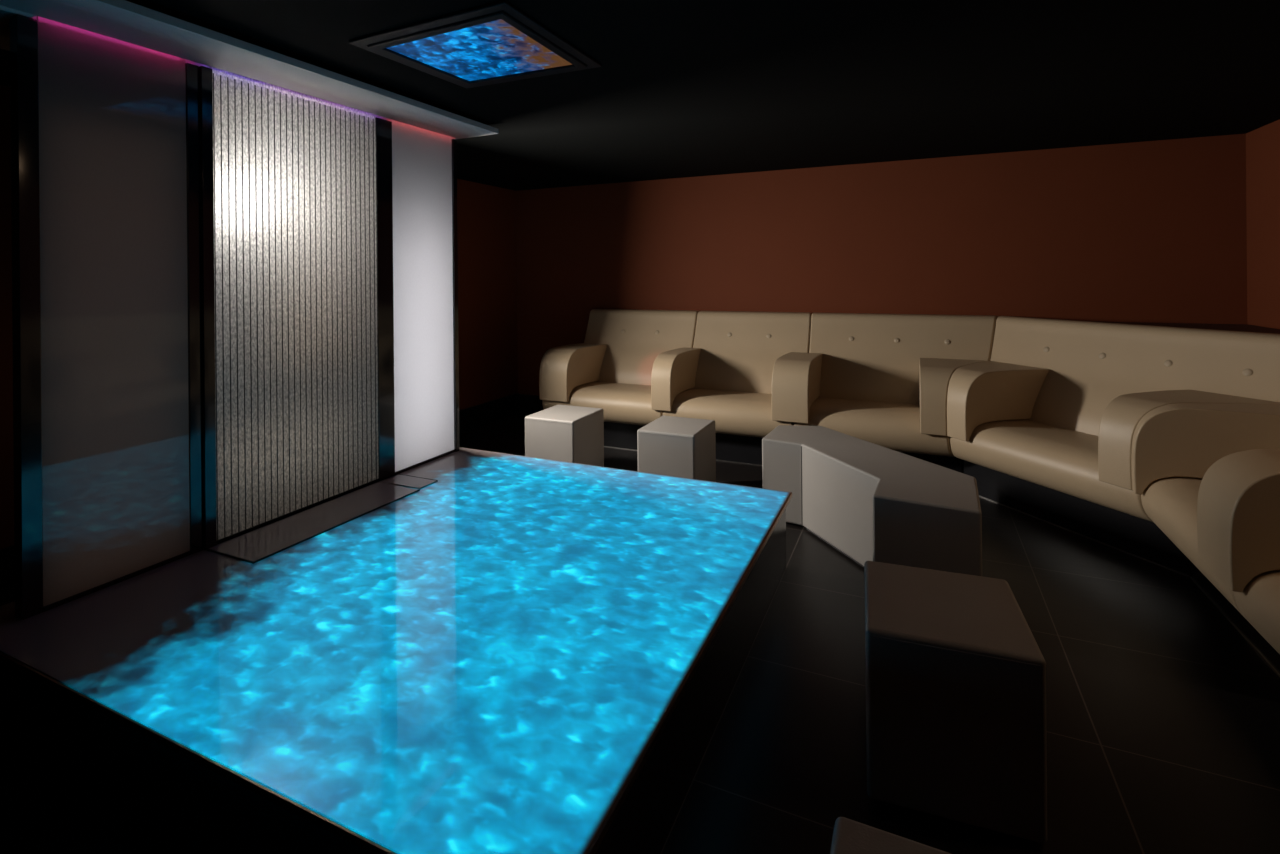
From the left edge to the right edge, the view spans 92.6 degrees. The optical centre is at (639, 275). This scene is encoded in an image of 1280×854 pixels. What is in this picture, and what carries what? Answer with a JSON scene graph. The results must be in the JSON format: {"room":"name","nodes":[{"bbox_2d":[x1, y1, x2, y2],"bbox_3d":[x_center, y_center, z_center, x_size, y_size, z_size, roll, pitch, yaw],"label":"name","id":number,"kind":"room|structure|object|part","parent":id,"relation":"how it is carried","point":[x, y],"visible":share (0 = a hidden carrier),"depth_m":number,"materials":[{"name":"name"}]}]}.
{"room":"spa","nodes":[
{"label":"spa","id":0,"kind":"room"},
{"bbox_2d":[0,85,517,548],"bbox_3d":[-2.800,0.295,3.346,0.120,2.360,7.240,-1,0,24],"label":"wall","id":1,"kind":"structure","parent":0,"point":[486,214],"depth_m":5.86,"materials":[{"name":"paint"}]},
{"bbox_2d":[0,393,518,594],"bbox_3d":[-2.729,1.369,3.319,0.015,0.210,7.000,-1,0,24],"label":"baseboard","id":2,"kind":"structure","parent":1,"relation":"attached to","point":[473,417],"depth_m":5.82,"materials":[{"name":"black"}]},
{"bbox_2d":[0,0,1279,190],"bbox_3d":[-0.072,-0.959,2.112,6.130,0.100,7.240,-1,0,24],"label":"ceiling","id":3,"kind":"structure","parent":0,"point":[681,88],"depth_m":2.83,"materials":[{"name":"black paint"}]},
{"bbox_2d":[10,14,458,619],"bbox_3d":[-1.725,0.118,2.993,0.474,1.953,2.115,-1,0,24],"label":"wall","id":4,"kind":"structure","parent":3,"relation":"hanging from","point":[235,296],"depth_m":2.43,"materials":[{"name":"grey glass"}]},
{"bbox_3d":[-1.983,0.133,1.978,0.050,1.927,0.051,-1,0,24],"label":"post","id":5,"kind":"part","parent":4,"relation":"part of","materials":[{"name":"black metal"}]},
{"bbox_3d":[-1.865,0.111,2.196,0.006,1.937,0.441,-1,0,24],"label":"panel","id":6,"kind":"part","parent":4,"relation":"part of","materials":[{"name":"black glass"}]},
{"bbox_3d":[-1.778,0.132,2.426,0.050,1.927,0.044,-1,0,24],"label":"post","id":7,"kind":"part","parent":4,"relation":"part of","materials":[{"name":"black metal"}]},
{"bbox_3d":[-1.756,0.131,2.465,0.070,1.927,0.042,-1,0,24],"label":"post","id":8,"kind":"part","parent":4,"relation":"part of","materials":[{"name":"black metal"}]},
{"bbox_3d":[-1.555,1.085,2.888,0.034,0.015,1.950,-1,0,24],"label":"rail","id":9,"kind":"part","parent":4,"relation":"part of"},
{"bbox_3d":[-1.565,0.108,2.861,0.006,1.937,0.832,-1,0,24],"label":"glass pane","id":10,"kind":"part","parent":4,"relation":"part of","materials":[{"name":"clear glass"}]},
{"bbox_2d":[213,73,376,540],"bbox_3d":[-1.560,0.128,2.854,0.003,1.899,0.807,-1,0,24],"label":"curtain","id":11,"kind":"object","parent":4,"relation":"hanging from","point":[295,174],"depth_m":2.79,"materials":[{"name":"silver metal"}]},
{"bbox_3d":[-1.387,0.128,3.296,0.050,1.927,0.105,-1,0,24],"label":"post","id":12,"kind":"part","parent":4,"relation":"part of","materials":[{"name":"black metal"}]},
{"bbox_3d":[-1.252,0.106,3.555,0.006,1.937,0.474,-1,0,24],"label":"panel","id":13,"kind":"part","parent":4,"relation":"part of","materials":[{"name":"white glass"}]},
{"bbox_3d":[-1.161,0.126,3.794,0.060,1.927,0.032,-1,0,24],"label":"post","id":14,"kind":"part","parent":4,"relation":"part of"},
{"bbox_2d":[0,0,497,138],"bbox_3d":[-1.940,-0.862,2.178,0.788,0.060,3.587,-1,0,24],"label":"ceiling canopy","id":15,"kind":"object","parent":3,"relation":"attached to","point":[128,21],"visible":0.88,"depth_m":2.34,"materials":[{"name":"white paint"}]},
{"bbox_2d":[349,0,601,87],"bbox_3d":[-0.645,-0.893,2.474,0.750,0.021,0.683,-1,0,24],"label":"ceiling light panel","id":16,"kind":"object","parent":3,"relation":"attached to","point":[496,42],"visible":1,"depth_m":2.40,"materials":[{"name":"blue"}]},
{"bbox_3d":[-0.640,-0.897,2.474,0.585,0.010,0.523,-1,0,24],"label":"lit glass","id":17,"kind":"part","parent":16,"relation":"part of","materials":[{"name":"blue glass"}]},
{"bbox_2d":[0,413,1279,853],"bbox_3d":[-0.050,1.500,2.112,6.130,0.100,7.240,-1,0,24],"label":"floor","id":18,"kind":"structure","parent":0,"point":[1163,719],"depth_m":1.96,"materials":[{"name":"black tile"}]},
{"bbox_2d":[0,447,791,853],"bbox_3d":[-0.709,1.271,2.474,2.214,0.370,2.216,-1,0,24],"label":"platform","id":19,"kind":"object","parent":18,"relation":"on","point":[506,653],"visible":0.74,"depth_m":1.72,"materials":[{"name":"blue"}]},
{"bbox_2d":[207,474,437,563],"bbox_3d":[-1.388,1.089,2.829,0.283,0.007,0.996,-1,0,24],"label":"tray","id":20,"kind":"object","parent":19,"relation":"on","point":[262,543],"visible":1,"depth_m":2.71,"materials":[{"name":"grey glass"}]},
{"bbox_3d":[-1.218,1.087,3.225,0.268,0.006,0.123,-1,0,24],"label":"plate","id":21,"kind":"part","parent":20,"relation":"part of","materials":[{"name":"grey glass"}]},
{"bbox_2d":[525,405,603,466],"bbox_3d":[-0.530,1.215,4.351,0.397,0.480,0.442,-1,0,24],"label":"stool","id":22,"kind":"object","parent":18,"relation":"on","point":[566,433],"visible":0.59,"depth_m":4.19,"materials":[{"name":"beige leather"}]},
{"bbox_2d":[539,309,698,450],"bbox_3d":[-0.138,0.891,5.398,1.095,1.121,1.037,-1,0,24],"label":"sofa section","id":23,"kind":"object","parent":18,"relation":"on","point":[611,371],"visible":0.77,"depth_m":5.42,"materials":[{"name":"beige leather"}]},
{"bbox_3d":[-0.575,0.839,5.433,0.269,0.416,0.742,-1,0,24],"label":"armrest","id":24,"kind":"part","parent":23,"relation":"part of","materials":[{"name":"beige leather"}]},
{"bbox_3d":[-0.211,1.082,5.232,1.095,0.266,0.600,-1,0,24],"label":"seat","id":25,"kind":"part","parent":23,"relation":"part of","materials":[{"name":"beige leather"}]},
{"bbox_3d":[-0.244,1.449,5.152,1.089,0.006,0.005,-1,0,24],"label":"plinth trim","id":26,"kind":"part","parent":23,"relation":"part of","materials":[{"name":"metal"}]},
{"bbox_3d":[-0.021,0.771,5.659,1.095,0.884,0.463,-1,0,24],"label":"backrest","id":27,"kind":"part","parent":23,"relation":"part of","materials":[{"name":"beige leather"}]},
{"bbox_2d":[637,416,715,481],"bbox_3d":[0.244,1.208,3.964,0.387,0.480,0.432,-1,0,24],"label":"stool","id":28,"kind":"object","parent":18,"relation":"on","point":[683,447],"visible":0.56,"depth_m":3.80,"materials":[{"name":"beige leather"}]},
{"bbox_2d":[651,311,811,465],"bbox_3d":[0.785,0.883,4.982,1.070,1.121,1.037,-1,0,24],"label":"sofa section","id":29,"kind":"object","parent":18,"relation":"on","point":[725,378],"visible":0.79,"depth_m":5.02,"materials":[{"name":"beige leather"}]},
{"bbox_3d":[0.310,0.831,5.034,0.162,0.416,0.742,-1,0,24],"label":"armrest","id":30,"kind":"part","parent":29,"relation":"part of","materials":[{"name":"beige leather"}]},
{"bbox_3d":[0.747,1.073,4.801,0.995,0.266,0.600,-1,0,24],"label":"seat","id":31,"kind":"part","parent":29,"relation":"part of","materials":[{"name":"beige leather"}]},
{"bbox_3d":[0.714,1.441,4.721,0.989,0.006,0.005,-1,0,24],"label":"plinth trim","id":32,"kind":"part","parent":29,"relation":"part of","materials":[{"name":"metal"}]},
{"bbox_3d":[0.936,0.763,5.228,0.995,0.884,0.463,-1,0,24],"label":"backrest","id":33,"kind":"part","parent":29,"relation":"part of","materials":[{"name":"beige leather"}]},
{"bbox_2d":[762,425,981,575],"bbox_3d":[1.130,1.200,3.202,0.613,0.480,1.525,-1,0,-23],"label":"bench","id":34,"kind":"object","parent":18,"relation":"on","point":[869,501],"visible":0.68,"depth_m":3.00,"materials":[{"name":"beige leather"}]},
{"bbox_2d":[772,313,998,473],"bbox_3d":[1.846,0.873,4.504,1.535,1.121,1.037,-1,0,24],"label":"sofa section","id":35,"kind":"object","parent":18,"relation":"on","point":[883,380],"visible":0.74,"depth_m":4.55,"materials":[{"name":"beige leather"}]},
{"bbox_3d":[1.201,0.823,4.633,0.255,0.416,0.742,-1,0,24],"label":"armrest","id":36,"kind":"part","parent":35,"relation":"part of","materials":[{"name":"beige leather"}]},
{"bbox_3d":[1.763,1.064,4.343,1.225,0.266,0.600,-1,0,24],"label":"seat","id":37,"kind":"part","parent":35,"relation":"part of","materials":[{"name":"beige leather"}]},
{"bbox_3d":[2.028,0.753,4.736,1.391,0.884,0.463,-1,0,24],"label":"backrest","id":38,"kind":"part","parent":35,"relation":"part of","materials":[{"name":"beige leather"}]},
{"bbox_3d":[2.168,0.815,4.197,0.457,0.416,0.742,-1,0,24],"label":"armrest","id":39,"kind":"part","parent":35,"relation":"part of","materials":[{"name":"beige leather"}]},
{"bbox_2d":[830,817,950,853],"bbox_3d":[0.459,1.206,0.813,0.432,0.480,0.452,-1,0,24],"label":"stool","id":40,"kind":"object","parent":18,"relation":"on","point":[849,836],"visible":1,"depth_m":1.04,"materials":[{"name":"beige leather"}]},
{"bbox_2d":[864,561,1046,842],"bbox_3d":[0.891,1.202,1.803,0.427,0.480,0.437,-1,0,20],"label":"stool","id":41,"kind":"object","parent":18,"relation":"on","point":[955,669],"visible":1,"depth_m":1.61,"materials":[{"name":"beige leather"}]},
{"bbox_2d":[947,316,1279,576],"bbox_3d":[2.620,0.866,3.577,1.037,1.121,1.907,-1,0,-21],"label":"sofa section","id":42,"kind":"object","parent":18,"relation":"on","point":[1044,427],"visible":0.82,"depth_m":3.54,"materials":[{"name":"beige leather"}]},
{"bbox_3d":[2.265,0.814,4.097,0.742,0.416,0.447,-1,0,-21],"label":"armrest","id":43,"kind":"part","parent":42,"relation":"part of","materials":[{"name":"beige leather"}]},
{"bbox_3d":[2.452,1.058,3.513,0.600,0.266,1.575,-1,0,-21],"label":"seat","id":44,"kind":"part","parent":42,"relation":"part of","materials":[{"name":"beige leather"}]},
{"bbox_3d":[2.373,1.426,3.482,0.005,0.006,1.259,-1,0,-21],"label":"plinth trim","id":45,"kind":"part","parent":42,"relation":"part of","materials":[{"name":"metal"}]},
{"bbox_3d":[2.888,0.745,3.679,0.463,0.884,1.907,-1,0,-21],"label":"backrest","id":46,"kind":"part","parent":42,"relation":"part of","materials":[{"name":"beige leather"}]},
{"bbox_3d":[2.697,0.810,2.956,0.742,0.416,0.454,-1,0,-21],"label":"armrest","id":47,"kind":"part","parent":42,"relation":"part of","materials":[{"name":"beige leather"}]},
{"bbox_2d":[1131,403,1279,676],"bbox_3d":[2.698,0.866,2.467,1.037,1.121,1.322,-1,0,24],"label":"sofa section","id":48,"kind":"object","parent":18,"relation":"on","point":[1175,445],"visible":0.7,"depth_m":2.74,"materials":[{"name":"beige leather"}]},
{"bbox_3d":[2.500,1.058,2.466,0.600,0.266,1.156,-1,0,24],"label":"seat","id":49,"kind":"part","parent":48,"relation":"part of","materials":[{"name":"beige leather"}]},
{"bbox_3d":[2.714,0.810,2.862,0.742,0.416,0.351,-1,0,24],"label":"armrest","id":50,"kind":"part","parent":48,"relation":"part of","materials":[{"name":"beige leather"}]},
{"bbox_3d":[2.391,1.426,2.431,0.005,0.006,0.995,-1,0,24],"label":"plinth trim","id":51,"kind":"part","parent":48,"relation":"part of","materials":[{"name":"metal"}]},
{"bbox_2d":[1197,449,1279,653],"bbox_3d":[2.253,0.870,1.479,1.037,1.121,1.160,-1,0,24],"label":"sofa section","id":52,"kind":"object","parent":18,"relation":"on","point":[1238,503],"visible":1,"depth_m":1.97,"materials":[{"name":"beige leather"}]},
{"bbox_3d":[2.303,0.813,1.950,0.742,0.416,0.261,-1,0,24],"label":"armrest","id":53,"kind":"part","parent":52,"relation":"part of","materials":[{"name":"beige leather"}]},
{"bbox_3d":[2.056,1.062,1.479,0.600,0.266,0.998,-1,0,24],"label":"seat","id":54,"kind":"part","parent":52,"relation":"part of","materials":[{"name":"beige leather"}]},
{"bbox_2d":[516,134,1246,395],"bbox_3d":[1.401,0.257,5.358,5.890,2.360,0.120,-1,0,24],"label":"wall","id":55,"kind":"structure","parent":0,"point":[1147,231],"depth_m":4.93,"materials":[{"name":"paint"}]},
{"bbox_2d":[518,394,543,413],"bbox_3d":[1.391,1.338,5.293,5.874,0.200,0.015,-1,0,24],"label":"baseboard","id":56,"kind":"structure","parent":55,"relation":"attached to","point":[528,404],"depth_m":6.43,"materials":[{"name":"black"}]},
{"bbox_2d":[1246,119,1279,328],"bbox_3d":[2.679,0.246,0.878,0.120,2.360,7.240,-1,0,24],"label":"wall","id":57,"kind":"structure","parent":0,"point":[1262,143],"depth_m":3.90,"materials":[{"name":"paint"}]},
{"bbox_2d":[1090,321,1279,333],"bbox_3d":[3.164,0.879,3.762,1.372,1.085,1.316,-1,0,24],"label":"trim","id":58,"kind":"structure","parent":57,"relation":"attached to","point":[1231,327],"depth_m":3.95,"materials":[{"name":"brown wood"}]}
]}

